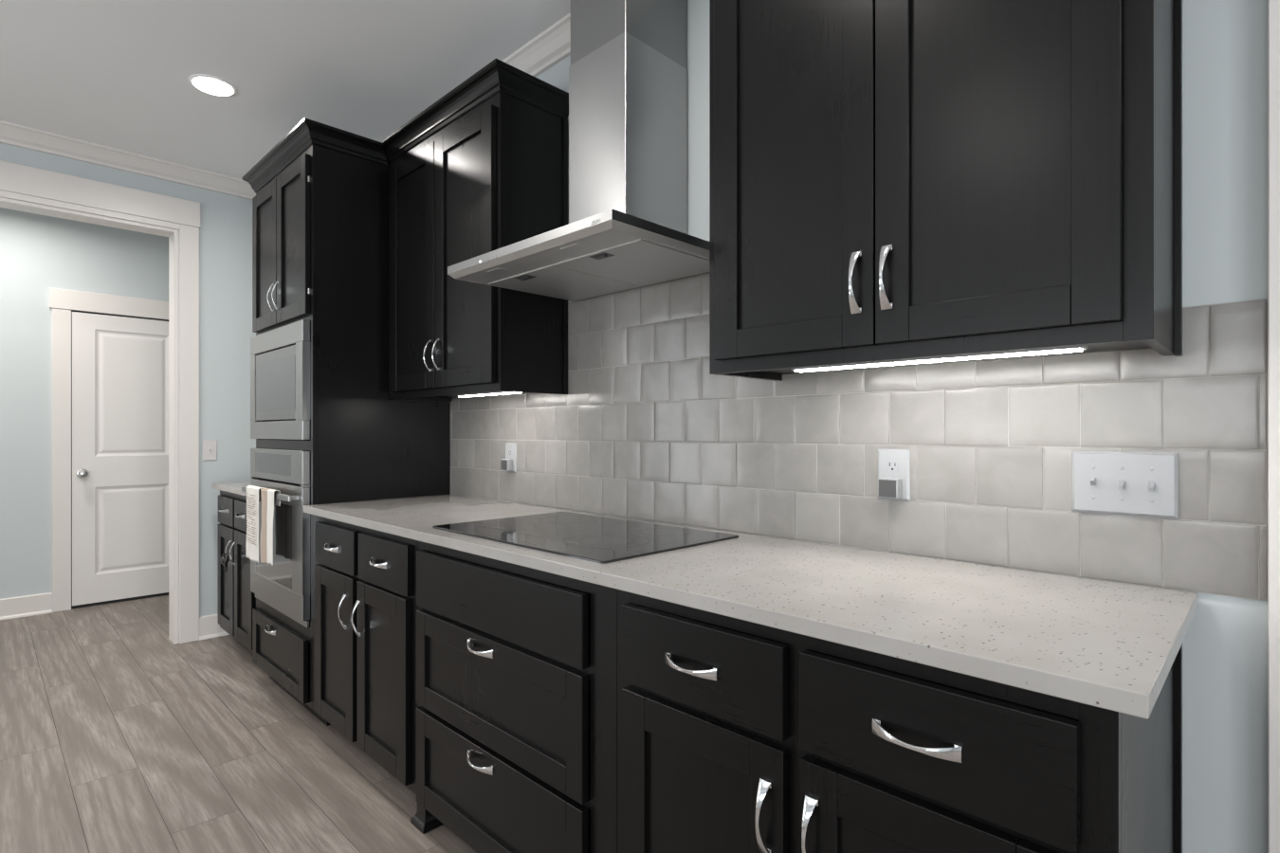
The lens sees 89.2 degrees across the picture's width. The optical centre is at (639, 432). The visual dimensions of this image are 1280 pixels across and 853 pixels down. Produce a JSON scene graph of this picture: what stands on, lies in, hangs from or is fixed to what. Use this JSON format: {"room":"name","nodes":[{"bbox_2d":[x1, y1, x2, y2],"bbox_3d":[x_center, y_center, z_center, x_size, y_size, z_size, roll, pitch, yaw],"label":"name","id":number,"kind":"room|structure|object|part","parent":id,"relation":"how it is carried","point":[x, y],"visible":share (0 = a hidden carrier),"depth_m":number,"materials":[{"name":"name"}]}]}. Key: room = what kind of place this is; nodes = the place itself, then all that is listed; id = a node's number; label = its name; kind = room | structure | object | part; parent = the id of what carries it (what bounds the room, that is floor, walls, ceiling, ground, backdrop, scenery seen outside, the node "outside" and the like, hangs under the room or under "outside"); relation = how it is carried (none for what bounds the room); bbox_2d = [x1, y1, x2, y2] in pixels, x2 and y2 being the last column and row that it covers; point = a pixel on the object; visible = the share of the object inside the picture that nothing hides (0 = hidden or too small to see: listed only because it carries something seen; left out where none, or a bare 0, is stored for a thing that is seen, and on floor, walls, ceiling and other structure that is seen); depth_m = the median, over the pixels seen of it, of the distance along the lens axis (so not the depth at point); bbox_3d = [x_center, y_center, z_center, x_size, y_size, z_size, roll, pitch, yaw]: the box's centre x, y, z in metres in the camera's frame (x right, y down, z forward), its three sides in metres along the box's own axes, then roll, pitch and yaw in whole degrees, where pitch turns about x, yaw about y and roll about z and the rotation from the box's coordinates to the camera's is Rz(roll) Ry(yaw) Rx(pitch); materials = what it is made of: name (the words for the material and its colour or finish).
{"room":"kitchen","nodes":[
{"label":"kitchen","id":0,"kind":"room"},
{"bbox_2d":[0,207,168,599],"bbox_3d":[-4.113,-0.154,4.289,0.120,2.720,3.450,0,0,44],"label":"wall","id":1,"kind":"structure","parent":0,"point":[38,252],"depth_m":4.31,"materials":[{"name":"blue paint"}]},
{"bbox_2d":[0,592,52,620],"bbox_3d":[-4.555,1.140,3.735,0.026,0.132,1.740,0,0,44],"label":"baseboard","id":2,"kind":"structure","parent":1,"relation":"attached to","point":[18,607],"depth_m":4.26,"materials":[{"name":"white paint"}]},
{"bbox_2d":[49,287,168,612],"bbox_3d":[-3.642,0.118,4.668,0.025,2.176,0.896,0,0,44],"label":"trim","id":3,"kind":"structure","parent":1,"relation":"attached to","point":[62,301],"depth_m":4.40,"materials":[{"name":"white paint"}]},
{"bbox_2d":[72,311,168,605],"bbox_3d":[-3.621,0.180,4.647,0.080,2.008,0.666,0,0,44],"label":"door","id":4,"kind":"structure","parent":1,"relation":"in","point":[120,364],"depth_m":4.61,"materials":[{"name":"white paint"}]},
{"bbox_3d":[-3.812,0.281,4.444,0.068,0.064,0.064,0,0,44],"label":"knob","id":5,"kind":"part","parent":4,"relation":"part of","materials":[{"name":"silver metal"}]},
{"bbox_2d":[0,143,255,643],"bbox_3d":[-3.873,-0.154,2.549,0.130,2.720,5.600,0,0,44],"label":"wall","id":6,"kind":"structure","parent":0,"point":[226,333],"depth_m":3.85,"materials":[{"name":"blue paint"}]},
{"bbox_2d":[0,189,179,644],"bbox_3d":[-3.240,0.008,3.187,0.151,2.396,1.597,0,0,44],"label":"trim","id":7,"kind":"structure","parent":6,"relation":"attached to","point":[9,200],"depth_m":3.70,"materials":[{"name":"white paint"}]},
{"bbox_2d":[0,160,200,228],"bbox_3d":[-3.193,-1.262,3.133,0.025,0.144,1.807,0,0,44],"label":"trim","id":8,"kind":"structure","parent":6,"relation":"attached to","point":[14,177],"depth_m":3.43,"materials":[{"name":"white paint"}]},
{"bbox_2d":[0,120,255,200],"bbox_3d":[-3.920,-1.470,2.356,0.072,0.088,5.258,0,0,44],"label":"trim","id":9,"kind":"structure","parent":6,"relation":"attached to","point":[10,134],"depth_m":3.49,"materials":[{"name":"white paint"}]},
{"bbox_2d":[179,223,199,643],"bbox_3d":[-2.599,0.008,3.743,0.020,2.396,0.094,0,0,44],"label":"trim","id":10,"kind":"structure","parent":6,"relation":"attached to","point":[189,236],"depth_m":3.73,"materials":[{"name":"white paint"}]},
{"bbox_2d":[202,439,217,460],"bbox_3d":[-2.526,0.105,3.818,0.018,0.122,0.072,0,0,44],"label":"light switch","id":11,"kind":"object","parent":6,"relation":"attached to","point":[210,447],"visible":1,"depth_m":3.82,"materials":[{"name":"white plastic"}]},
{"bbox_2d":[199,614,229,640],"bbox_3d":[-2.340,1.140,4.002,0.026,0.132,0.639,0,0,44],"label":"baseboard","id":12,"kind":"structure","parent":6,"relation":"attached to","point":[209,628],"depth_m":3.81,"materials":[{"name":"white paint"}]},
{"bbox_2d":[0,595,477,852],"bbox_3d":[-1.669,1.256,0.297,9.200,0.100,5.988,0,0,44],"label":"floor","id":13,"kind":"structure","parent":0,"point":[117,736],"depth_m":2.42,"materials":[{"name":"grey wood"}]},
{"bbox_2d":[217,490,255,652],"bbox_3d":[-1.949,0.763,3.654,0.801,0.885,0.626,0,0,44],"label":"base cabinet","id":14,"kind":"object","parent":13,"relation":"on","point":[236,602],"visible":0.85,"depth_m":3.46,"materials":[{"name":"black wood"}]},
{"bbox_3d":[-2.309,0.430,3.588,0.124,0.022,0.028,0,0,44],"label":"handle","id":15,"kind":"part","parent":14,"relation":"part of","materials":[{"name":"silver metal"}]},
{"bbox_2d":[220,552,229,571],"bbox_3d":[-2.205,0.693,3.449,0.102,0.100,0.035,0,0,44],"label":"lock","id":16,"kind":"object","parent":14,"relation":"attached to","point":[224,559],"visible":1,"depth_m":3.44,"materials":[{"name":"black metal"}]},
{"bbox_3d":[-2.292,0.433,3.604,0.313,0.151,0.020,0,0,44],"label":"drawer","id":17,"kind":"part","parent":14,"relation":"part of","materials":[{"name":"black wood"}]},
{"bbox_3d":[-2.291,0.805,3.603,0.316,0.571,0.020,0,0,44],"label":"door","id":18,"kind":"part","parent":14,"relation":"part of","materials":[{"name":"black wood"}]},
{"bbox_3d":[-2.215,0.644,3.495,0.022,0.124,0.028,0,0,44],"label":"handle","id":19,"kind":"part","parent":14,"relation":"part of","materials":[{"name":"silver metal"}]},
{"bbox_2d":[211,481,250,496],"bbox_3d":[-1.954,0.306,3.665,0.823,0.028,0.617,0,0,44],"label":"countertop","id":20,"kind":"structure","parent":14,"relation":"on","point":[231,487],"depth_m":3.56,"materials":[{"name":"stone"}]},
{"bbox_3d":[-2.159,0.644,3.441,0.022,0.124,0.028,0,0,44],"label":"handle","id":21,"kind":"part","parent":14,"relation":"part of","materials":[{"name":"silver metal"}]},
{"bbox_3d":[-2.050,0.433,3.367,0.313,0.151,0.020,0,0,44],"label":"drawer","id":22,"kind":"part","parent":14,"relation":"part of","materials":[{"name":"black wood"}]},
{"bbox_3d":[-2.066,0.430,3.350,0.124,0.022,0.028,0,0,44],"label":"handle","id":23,"kind":"part","parent":14,"relation":"part of","materials":[{"name":"silver metal"}]},
{"bbox_3d":[-2.051,0.805,3.368,0.316,0.571,0.020,0,0,44],"label":"door","id":24,"kind":"part","parent":14,"relation":"part of","materials":[{"name":"black wood"}]},
{"bbox_2d":[242,117,449,726],"bbox_3d":[-1.397,-0.018,3.098,0.856,2.449,0.663,0,0,44],"label":"tall cabinet","id":25,"kind":"object","parent":13,"relation":"on","point":[320,202],"visible":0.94,"depth_m":2.77,"materials":[{"name":"black wood"}]},
{"bbox_3d":[-1.738,-0.808,3.019,0.357,0.648,0.020,0,0,44],"label":"door","id":26,"kind":"part","parent":25,"relation":"part of","materials":[{"name":"black wood"}]},
{"bbox_3d":[-1.662,0.888,2.912,0.124,0.022,0.028,0,0,44],"label":"handle","id":27,"kind":"part","parent":25,"relation":"part of","materials":[{"name":"silver metal"}]},
{"bbox_3d":[-1.648,-0.604,2.898,0.022,0.124,0.028,0,0,44],"label":"handle","id":28,"kind":"part","parent":25,"relation":"part of","materials":[{"name":"silver metal"}]},
{"bbox_3d":[-1.602,-0.604,2.853,0.022,0.124,0.028,0,0,44],"label":"handle","id":29,"kind":"part","parent":25,"relation":"part of","materials":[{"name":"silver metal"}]},
{"bbox_2d":[241,448,310,627],"bbox_3d":[-1.440,0.434,3.061,0.718,0.719,0.604,0,0,44],"label":"wall oven","id":30,"kind":"object","parent":25,"relation":"in","point":[284,586],"visible":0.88,"depth_m":2.76,"materials":[{"name":"silver metal"}]},
{"bbox_2d":[245,485,280,566],"bbox_3d":[-1.660,0.406,2.851,0.374,0.329,0.039,0,0,44],"label":"dish towel","id":31,"kind":"object","parent":30,"relation":"hanging from","point":[266,499],"visible":0.98,"depth_m":2.83,"materials":[{"name":"white fabric"}]},
{"bbox_3d":[-1.725,0.406,2.915,0.191,0.329,0.039,0,0,44],"label":"panel","id":32,"kind":"part","parent":31,"relation":"part of","materials":[{"name":"white fabric"}]},
{"bbox_3d":[-1.636,0.267,2.861,0.658,0.026,0.045,0,0,44],"label":"handle","id":33,"kind":"part","parent":30,"relation":"part of","materials":[{"name":"silver metal"}]},
{"bbox_3d":[-1.611,0.493,2.887,0.718,0.542,0.029,0,0,44],"label":"door","id":34,"kind":"part","parent":30,"relation":"part of","materials":[{"name":"silver metal"}]},
{"bbox_3d":[-1.611,0.143,2.887,0.718,0.137,0.029,0,0,44],"label":"control panel","id":35,"kind":"part","parent":30,"relation":"part of","materials":[{"name":"silver metal"}]},
{"bbox_2d":[250,319,310,439],"bbox_3d":[-1.450,-0.214,3.052,0.718,0.488,0.490,0,0,44],"label":"microwave","id":36,"kind":"object","parent":25,"relation":"in","point":[280,357],"visible":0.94,"depth_m":2.81,"materials":[{"name":"silver metal"}]},
{"bbox_3d":[-1.604,-0.210,2.897,0.556,0.311,0.048,0,0,44],"label":"door","id":37,"kind":"part","parent":36,"relation":"part of","materials":[{"name":"silver metal"}]},
{"bbox_3d":[-1.615,0.979,2.899,0.701,0.258,0.020,0,0,44],"label":"drawer","id":38,"kind":"part","parent":25,"relation":"part of","materials":[{"name":"black wood"}]},
{"bbox_3d":[-1.590,-0.024,2.901,0.762,2.290,0.019,0,0,44],"label":"frame","id":39,"kind":"part","parent":25,"relation":"part of","materials":[{"name":"black wood"}]},
{"bbox_3d":[-1.478,-0.808,2.764,0.359,0.648,0.020,0,0,44],"label":"door","id":40,"kind":"part","parent":25,"relation":"part of","materials":[{"name":"black wood"}]},
{"bbox_3d":[-1.399,-1.206,3.096,0.856,0.075,0.657,0,0,44],"label":"crown moulding","id":41,"kind":"part","parent":25,"relation":"part of","materials":[{"name":"black wood"}]},
{"bbox_2d":[312,514,416,794],"bbox_3d":[-0.811,0.763,2.519,0.884,0.885,0.656,0,0,44],"label":"base cabinet","id":42,"kind":"object","parent":13,"relation":"on","point":[364,579],"visible":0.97,"depth_m":2.22,"materials":[{"name":"black wood"}]},
{"bbox_3d":[-1.155,0.430,2.415,0.124,0.022,0.028,0,0,44],"label":"handle","id":43,"kind":"part","parent":42,"relation":"part of","materials":[{"name":"silver metal"}]},
{"bbox_3d":[-1.143,0.809,2.436,0.370,0.579,0.020,0,0,44],"label":"door","id":44,"kind":"part","parent":42,"relation":"part of","materials":[{"name":"black wood"}]},
{"bbox_3d":[-1.139,0.430,2.432,0.370,0.158,0.020,0,0,44],"label":"drawer","id":45,"kind":"part","parent":42,"relation":"part of","materials":[{"name":"black wood"}]},
{"bbox_3d":[-1.067,0.644,2.329,0.022,0.124,0.028,0,0,44],"label":"handle","id":46,"kind":"part","parent":42,"relation":"part of","materials":[{"name":"silver metal"}]},
{"bbox_3d":[-0.981,0.644,2.245,0.022,0.124,0.028,0,0,44],"label":"handle","id":47,"kind":"part","parent":42,"relation":"part of","materials":[{"name":"silver metal"}]},
{"bbox_3d":[-0.867,0.430,2.133,0.124,0.022,0.028,0,0,44],"label":"handle","id":48,"kind":"part","parent":42,"relation":"part of","materials":[{"name":"silver metal"}]},
{"bbox_3d":[-0.853,0.809,2.152,0.370,0.579,0.020,0,0,44],"label":"door","id":49,"kind":"part","parent":42,"relation":"part of","materials":[{"name":"black wood"}]},
{"bbox_3d":[-0.847,0.430,2.146,0.370,0.158,0.020,0,0,44],"label":"drawer","id":50,"kind":"part","parent":42,"relation":"part of","materials":[{"name":"black wood"}]},
{"bbox_2d":[410,540,617,852],"bbox_3d":[-0.174,0.763,1.894,0.919,0.885,0.656,0,0,44],"label":"base cabinet","id":51,"kind":"object","parent":13,"relation":"on","point":[517,665],"visible":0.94,"depth_m":1.62,"materials":[{"name":"black wood"}]},
{"bbox_3d":[-0.655,1.189,2.002,0.081,0.034,0.068,0,0,44],"label":"plinth moulding","id":52,"kind":"part","parent":51,"relation":"part of","materials":[{"name":"black wood"}]},
{"bbox_3d":[-0.428,0.868,1.703,0.124,0.022,0.028,0,0,44],"label":"handle","id":53,"kind":"part","parent":51,"relation":"part of","materials":[{"name":"silver metal"}]},
{"bbox_3d":[-0.428,0.569,1.703,0.124,0.022,0.028,0,0,44],"label":"handle","id":54,"kind":"part","parent":51,"relation":"part of","materials":[{"name":"silver metal"}]},
{"bbox_3d":[-0.397,0.441,1.705,0.774,0.165,0.020,0,0,44],"label":"drawer","id":55,"kind":"part","parent":51,"relation":"part of","materials":[{"name":"black wood"}]},
{"bbox_3d":[-0.397,0.977,1.705,0.774,0.283,0.020,0,0,44],"label":"drawer","id":56,"kind":"part","parent":51,"relation":"part of","materials":[{"name":"black wood"}]},
{"bbox_3d":[-0.397,0.679,1.705,0.774,0.282,0.020,0,0,44],"label":"drawer","id":57,"kind":"part","parent":51,"relation":"part of","materials":[{"name":"black wood"}]},
{"bbox_2d":[302,494,1198,719],"bbox_3d":[-0.166,0.306,1.893,2.683,0.028,0.647,0,0,44],"label":"countertop","id":58,"kind":"structure","parent":51,"relation":"on","point":[1111,646],"depth_m":1.14,"materials":[{"name":"stone"}]},
{"bbox_2d":[432,512,738,564],"bbox_3d":[-0.180,0.289,1.899,0.782,0.006,0.516,0,0,44],"label":"cooktop","id":59,"kind":"object","parent":58,"relation":"in","point":[594,539],"visible":1,"depth_m":1.81,"materials":[{"name":"black glass"}]},
{"bbox_2d":[617,589,1182,852],"bbox_3d":[0.460,0.763,1.273,0.876,0.885,0.656,0,0,44],"label":"base cabinet","id":60,"kind":"object","parent":13,"relation":"on","point":[735,736],"visible":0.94,"depth_m":1.01,"materials":[{"name":"black wood"}]},
{"bbox_3d":[0.087,0.433,1.198,0.124,0.022,0.028,0,0,44],"label":"handle","id":61,"kind":"part","parent":60,"relation":"part of","materials":[{"name":"silver metal"}]},
{"bbox_3d":[0.105,0.433,1.213,0.384,0.157,0.020,0,0,44],"label":"drawer","id":62,"kind":"part","parent":60,"relation":"part of","materials":[{"name":"black wood"}]},
{"bbox_3d":[0.105,0.814,1.213,0.384,0.571,0.020,0,0,44],"label":"door","id":63,"kind":"part","parent":60,"relation":"part of","materials":[{"name":"black wood"}]},
{"bbox_3d":[0.205,0.646,1.083,0.022,0.124,0.028,0,0,44],"label":"handle","id":64,"kind":"part","parent":60,"relation":"part of","materials":[{"name":"silver metal"}]},
{"bbox_3d":[0.266,0.641,1.023,0.022,0.124,0.028,0,0,44],"label":"handle","id":65,"kind":"part","parent":60,"relation":"part of","materials":[{"name":"silver metal"}]},
{"bbox_3d":[0.382,0.433,0.910,0.124,0.022,0.028,0,0,44],"label":"handle","id":66,"kind":"part","parent":60,"relation":"part of","materials":[{"name":"silver metal"}]},
{"bbox_3d":[0.400,0.814,0.925,0.380,0.571,0.020,0,0,44],"label":"door","id":67,"kind":"part","parent":60,"relation":"part of","materials":[{"name":"black wood"}]},
{"bbox_3d":[0.400,0.433,0.925,0.380,0.157,0.020,0,0,44],"label":"drawer","id":68,"kind":"part","parent":60,"relation":"part of","materials":[{"name":"black wood"}]},
{"bbox_2d":[0,0,570,179],"bbox_3d":[-1.657,-1.564,0.309,9.200,0.100,5.800,0,0,44],"label":"ceiling","id":69,"kind":"structure","parent":0,"point":[110,73],"depth_m":2.65,"materials":[{"name":"paint"}]},
{"bbox_2d":[187,73,237,96],"bbox_3d":[-1.860,-1.510,2.831,0.180,0.008,0.180,0,0,44],"label":"recessed light","id":70,"kind":"object","parent":69,"relation":"in","point":[207,83],"visible":1,"depth_m":2.82,"materials":[{"name":"paint"}]},
{"bbox_2d":[449,0,1267,852],"bbox_3d":[0.681,-0.154,1.614,7.685,2.720,0.122,0,0,44],"label":"wall","id":71,"kind":"structure","parent":0,"point":[1225,42],"depth_m":1.17,"materials":[{"name":"blue paint"}]},
{"bbox_2d":[383,58,568,402],"bbox_3d":[-0.692,-0.700,2.621,0.920,1.111,0.342,0,0,44],"label":"upper cabinet","id":72,"kind":"object","parent":71,"relation":"attached to","point":[483,169],"visible":0.97,"depth_m":2.40,"materials":[{"name":"black wood"}]},
{"bbox_3d":[-0.937,-0.655,2.674,0.390,0.963,0.020,0,0,44],"label":"door","id":73,"kind":"part","parent":72,"relation":"part of","materials":[{"name":"black wood"}]},
{"bbox_3d":[-0.833,-0.301,2.539,0.022,0.124,0.028,0,0,44],"label":"handle","id":74,"kind":"part","parent":72,"relation":"part of","materials":[{"name":"silver metal"}]},
{"bbox_3d":[-0.785,-0.301,2.492,0.022,0.124,0.028,0,0,44],"label":"handle","id":75,"kind":"part","parent":72,"relation":"part of","materials":[{"name":"silver metal"}]},
{"bbox_3d":[-0.787,-0.663,2.554,0.869,1.038,0.019,0,0,44],"label":"frame","id":76,"kind":"part","parent":72,"relation":"part of","materials":[{"name":"black wood"}]},
{"bbox_3d":[-0.650,-0.655,2.393,0.398,0.963,0.020,0,0,44],"label":"door","id":77,"kind":"part","parent":72,"relation":"part of","materials":[{"name":"black wood"}]},
{"bbox_3d":[-0.691,-1.218,2.621,0.920,0.075,0.342,0,0,44],"label":"crown moulding","id":78,"kind":"part","parent":72,"relation":"part of","materials":[{"name":"black wood"}]},
{"bbox_2d":[457,391,521,397],"bbox_3d":[-0.580,-0.151,2.487,0.410,0.016,0.038,0,0,44],"label":"light","id":79,"kind":"object","parent":72,"relation":"attached to","point":[495,393],"visible":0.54,"depth_m":2.47,"materials":[{"name":"grey plastic"}]},
{"bbox_2d":[502,12,570,76],"bbox_3d":[0.542,-1.470,1.614,7.485,0.088,0.072,0,0,44],"label":"trim","id":80,"kind":"structure","parent":71,"relation":"attached to","point":[551,46],"depth_m":2.50,"materials":[{"name":"white paint"}]},
{"bbox_2d":[447,0,709,301],"bbox_3d":[-0.154,-0.995,1.968,0.758,1.036,0.523,0,0,44],"label":"range hood","id":81,"kind":"object","parent":71,"relation":"attached to","point":[627,228],"visible":0.97,"depth_m":1.93,"materials":[{"name":"silver metal"}]},
{"bbox_3d":[-0.427,-0.486,1.950,0.068,0.003,0.033,0,0,44],"label":"lamp panel","id":82,"kind":"part","parent":81,"relation":"part of","materials":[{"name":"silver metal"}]},
{"bbox_3d":[-0.176,-0.486,1.704,0.068,0.003,0.033,0,0,44],"label":"lamp panel","id":83,"kind":"part","parent":81,"relation":"part of","materials":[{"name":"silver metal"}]},
{"bbox_2d":[449,272,1267,601],"bbox_3d":[0.096,-0.101,2.095,2.773,0.786,0.009,0,0,44],"label":"wall tiles","id":84,"kind":"structure","parent":71,"relation":"attached to","point":[643,429],"depth_m":1.55,"materials":[{"name":"tile"}]},
{"bbox_2d":[505,442,516,472],"bbox_3d":[-0.539,0.103,2.706,0.078,0.119,0.008,0,0,44],"label":"outlet","id":85,"kind":"object","parent":84,"relation":"attached to","point":[510,448],"visible":0.87,"depth_m":2.69,"materials":[{"name":"white plastic"}]},
{"bbox_2d":[500,458,511,471],"bbox_3d":[-0.554,0.134,2.696,0.048,0.046,0.027,0,0,44],"label":"plug","id":86,"kind":"object","parent":85,"relation":"attached to","point":[505,464],"visible":1,"depth_m":2.68,"materials":[{"name":"grey plastic"}]},
{"bbox_3d":[-0.563,0.134,2.687,0.043,0.041,0.001,0,0,44],"label":"panel","id":87,"kind":"part","parent":86,"relation":"part of","materials":[{"name":"grey plastic"}]},
{"bbox_2d":[507,449,511,456],"bbox_3d":[-0.541,0.083,2.704,0.033,0.027,0.002,0,0,44],"label":"socket","id":88,"kind":"object","parent":85,"relation":"attached to","point":[509,451],"depth_m":2.70,"materials":[{"name":"white plastic"}]},
{"bbox_2d":[877,448,910,500],"bbox_3d":[0.614,0.102,1.576,0.079,0.123,0.008,0,0,44],"label":"outlet","id":89,"kind":"object","parent":84,"relation":"attached to","point":[892,464],"visible":0.66,"depth_m":1.57,"materials":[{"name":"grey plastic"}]},
{"bbox_2d":[877,477,901,498],"bbox_3d":[0.601,0.134,1.564,0.048,0.046,0.027,0,0,44],"label":"plug","id":90,"kind":"object","parent":89,"relation":"attached to","point":[891,488],"visible":1,"depth_m":1.55,"materials":[{"name":"grey plastic"}]},
{"bbox_3d":[0.592,0.134,1.555,0.043,0.041,0.001,0,0,44],"label":"panel","id":91,"kind":"part","parent":90,"relation":"part of","materials":[{"name":"grey plastic"}]},
{"bbox_2d":[885,460,898,472],"bbox_3d":[0.612,0.081,1.574,0.033,0.027,0.002,0,0,44],"label":"socket","id":92,"kind":"object","parent":89,"relation":"attached to","point":[890,466],"depth_m":1.57,"materials":[{"name":"white plastic"}]},
{"bbox_2d":[1071,451,1178,518],"bbox_3d":[0.932,0.099,1.257,0.167,0.122,0.019,0,0,44],"label":"light switch","id":93,"kind":"object","parent":84,"relation":"attached to","point":[1128,484],"visible":1,"depth_m":1.25,"materials":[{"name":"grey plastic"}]},
{"bbox_2d":[709,0,1182,381],"bbox_3d":[0.567,-0.699,1.386,0.956,1.113,0.346,0,0,44],"label":"upper cabinet","id":94,"kind":"object","parent":71,"relation":"attached to","point":[889,180],"visible":1,"depth_m":1.20,"materials":[{"name":"black wood"}]},
{"bbox_3d":[0.326,-0.656,1.431,0.396,0.962,0.020,0,0,44],"label":"door","id":95,"kind":"part","parent":94,"relation":"part of","materials":[{"name":"black wood"}]},
{"bbox_3d":[0.428,-0.301,1.298,0.022,0.124,0.028,0,0,44],"label":"handle","id":96,"kind":"part","parent":94,"relation":"part of","materials":[{"name":"silver metal"}]},
{"bbox_3d":[0.473,-0.301,1.254,0.022,0.124,0.028,0,0,44],"label":"handle","id":97,"kind":"part","parent":94,"relation":"part of","materials":[{"name":"silver metal"}]},
{"bbox_2d":[790,345,1087,372],"bbox_3d":[0.573,-0.151,1.337,0.577,0.016,0.038,0,0,44],"label":"light","id":98,"kind":"object","parent":94,"relation":"attached to","point":[1071,349],"visible":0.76,"depth_m":1.28,"materials":[{"name":"grey plastic"}]},
{"bbox_3d":[0.611,-0.656,1.151,0.394,0.962,0.020,0,0,44],"label":"door","id":99,"kind":"part","parent":94,"relation":"part of","materials":[{"name":"black wood"}]},
{"bbox_2d":[1267,0,1279,852],"bbox_3d":[1.429,-0.064,0.773,1.000,2.540,0.034,0,0,44],"label":"trim","id":100,"kind":"structure","parent":71,"relation":"attached to","point":[1273,6],"depth_m":1.10,"materials":[{"name":"white paint"}]}
]}

